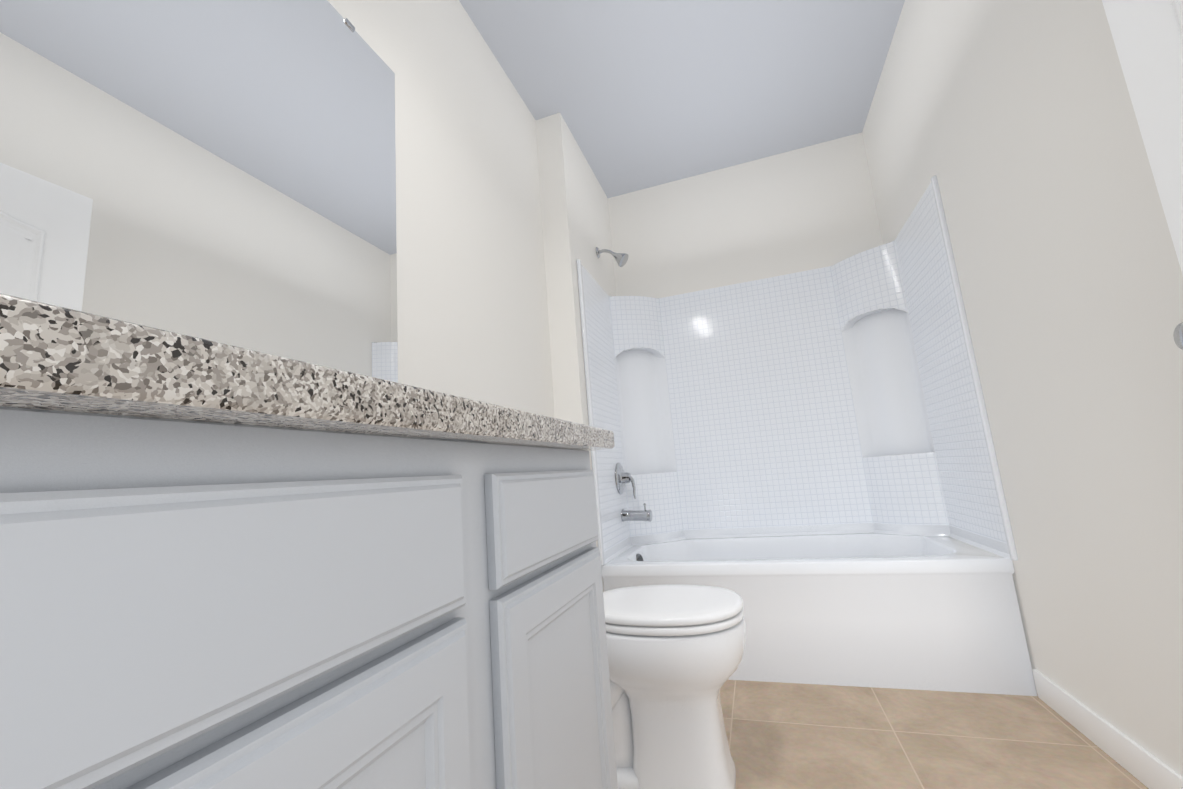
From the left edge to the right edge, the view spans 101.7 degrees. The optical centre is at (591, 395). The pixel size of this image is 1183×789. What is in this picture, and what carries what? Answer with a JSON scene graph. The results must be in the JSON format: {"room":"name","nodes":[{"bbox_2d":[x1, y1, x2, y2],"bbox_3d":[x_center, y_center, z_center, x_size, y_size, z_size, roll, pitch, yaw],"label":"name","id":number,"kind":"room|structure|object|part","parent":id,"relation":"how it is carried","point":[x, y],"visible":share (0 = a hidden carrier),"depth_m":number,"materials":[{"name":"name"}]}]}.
{"room":"bathroom","nodes":[
{"label":"bathroom","id":0,"kind":"room"},
{"bbox_2d":[327,0,554,417],"bbox_3d":[-0.617,-0.254,0.954,0.100,2.489,2.488,-7,-10,18],"label":"wall","id":1,"kind":"structure","parent":0,"point":[472,315],"depth_m":1.56,"materials":[{"name":"white paint"}]},
{"bbox_2d":[0,0,397,382],"bbox_3d":[-0.633,-0.495,0.813,0.010,0.873,0.865,-7,-10,18],"label":"mirror","id":2,"kind":"object","parent":1,"relation":"attached to","point":[222,171],"visible":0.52,"depth_m":0.78,"materials":[{"name":"clear glass"}]},
{"bbox_2d":[536,113,615,591],"bbox_3d":[-0.020,-0.040,2.518,0.226,2.489,0.885,-7,-10,18],"label":"wall","id":3,"kind":"structure","parent":0,"point":[575,214],"depth_m":2.22,"materials":[{"name":"white paint"}]},
{"bbox_2d":[459,0,904,197],"bbox_3d":[0.208,-1.546,1.326,1.751,0.050,3.373,-7,-10,18],"label":"ceiling","id":4,"kind":"structure","parent":0,"point":[640,94],"depth_m":2.10,"materials":[{"name":"grey paint"}]},
{"bbox_2d":[608,133,882,297],"bbox_3d":[0.885,-0.090,2.635,1.425,2.489,0.100,-7,-10,18],"label":"wall","id":5,"kind":"structure","parent":0,"point":[811,207],"depth_m":2.71,"materials":[{"name":"white paint"}]},
{"bbox_2d":[720,680,1148,788],"bbox_3d":[0.401,0.951,0.911,1.751,0.050,3.373,-7,-10,18],"label":"floor","id":6,"kind":"structure","parent":0,"point":[780,735],"depth_m":1.33,"materials":[{"name":"tile"}]},
{"bbox_2d":[0,293,617,788],"bbox_3d":[-0.319,0.433,0.572,0.519,0.969,0.934,-7,-10,18],"label":"bathroom vanity","id":7,"kind":"object","parent":6,"relation":"on","point":[222,565],"visible":1,"depth_m":0.31,"materials":[{"name":"paint"}]},
{"bbox_3d":[-0.199,0.128,0.336,0.019,0.135,0.379,-7,-10,18],"label":"drawer","id":8,"kind":"part","parent":7,"relation":"part of","materials":[{"name":"paint"}]},
{"bbox_3d":[-0.172,0.468,0.279,0.019,0.532,0.379,-7,-10,18],"label":"door","id":9,"kind":"part","parent":7,"relation":"part of","materials":[{"name":"paint"}]},
{"bbox_2d":[0,293,614,483],"bbox_3d":[-0.347,0.061,0.634,0.519,0.038,0.934,-7,-10,18],"label":"countertop","id":10,"kind":"structure","parent":7,"relation":"on","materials":[{"name":"stone"}]},
{"bbox_3d":[-0.057,0.186,0.755,0.019,0.135,0.382,-7,-10,18],"label":"drawer","id":11,"kind":"part","parent":7,"relation":"part of","materials":[{"name":"paint"}]},
{"bbox_3d":[-0.030,0.526,0.699,0.019,0.532,0.382,-7,-10,18],"label":"door","id":12,"kind":"part","parent":7,"relation":"part of","materials":[{"name":"paint"}]},
{"bbox_2d":[603,585,745,788],"bbox_3d":[0.067,0.651,1.358,0.708,0.736,0.442,-7,-10,18],"label":"toilet","id":13,"kind":"object","parent":6,"relation":"on","point":[675,654],"visible":0.48,"depth_m":1.18,"materials":[{"name":"ceramic"}]},
{"bbox_3d":[0.190,0.572,1.327,0.436,0.026,0.352,-7,-10,18],"label":"lid","id":14,"kind":"part","parent":13,"relation":"part of","materials":[{"name":"plastic"}]},
{"bbox_3d":[0.202,0.591,1.320,0.414,0.021,0.351,-7,-10,18],"label":"seat","id":15,"kind":"part","parent":13,"relation":"part of","materials":[{"name":"plastic"}]},
{"bbox_2d":[576,175,1037,695],"bbox_3d":[0.768,0.092,2.197,1.422,2.005,0.746,-7,-10,18],"label":"bathtub","id":16,"kind":"object","parent":6,"relation":"on","point":[804,465],"visible":0.98,"depth_m":2.30,"materials":[{"name":"plastic"}]},
{"bbox_2d":[600,530,1037,695],"bbox_3d":[0.836,0.875,2.090,1.421,0.420,0.698,-7,-10,18],"label":"tub","id":17,"kind":"object","parent":16,"relation":"in","point":[895,609],"depth_m":1.72,"materials":[{"name":"plastic"}]},
{"bbox_2d":[862,0,1182,776],"bbox_3d":[1.084,-0.400,0.868,0.100,2.489,3.373,-7,-10,18],"label":"wall","id":18,"kind":"structure","parent":0,"point":[1013,126],"depth_m":1.19,"materials":[{"name":"white paint"}]},
{"bbox_2d":[1032,669,1182,788],"bbox_3d":[1.013,0.744,0.365,0.012,0.085,2.459,-7,-10,18],"label":"baseboard","id":19,"kind":"structure","parent":18,"relation":"attached to","point":[1147,769],"depth_m":1.20,"materials":[{"name":"white paint"}]},
{"bbox_2d":[1102,0,1182,274],"bbox_3d":[0.836,-0.214,0.334,0.035,1.964,0.940,-7,-10,18],"label":"door leaf","id":20,"kind":"structure","parent":18,"relation":"in","point":[1147,35],"depth_m":0.79,"materials":[{"name":"paint"}]},
{"bbox_2d":[1171,0,1182,349],"bbox_3d":[0.796,-0.264,0.397,0.067,1.632,0.784,-7,-10,18],"label":"door","id":21,"kind":"structure","parent":20,"relation":"attached to","point":[1178,330],"depth_m":0.73,"materials":[{"name":"paint"}]},
{"bbox_3d":[0.920,-0.093,0.714,0.066,0.064,0.064,-7,-10,18],"label":"knob","id":22,"kind":"part","parent":21,"relation":"part of","materials":[{"name":"silver metal"}]}
]}

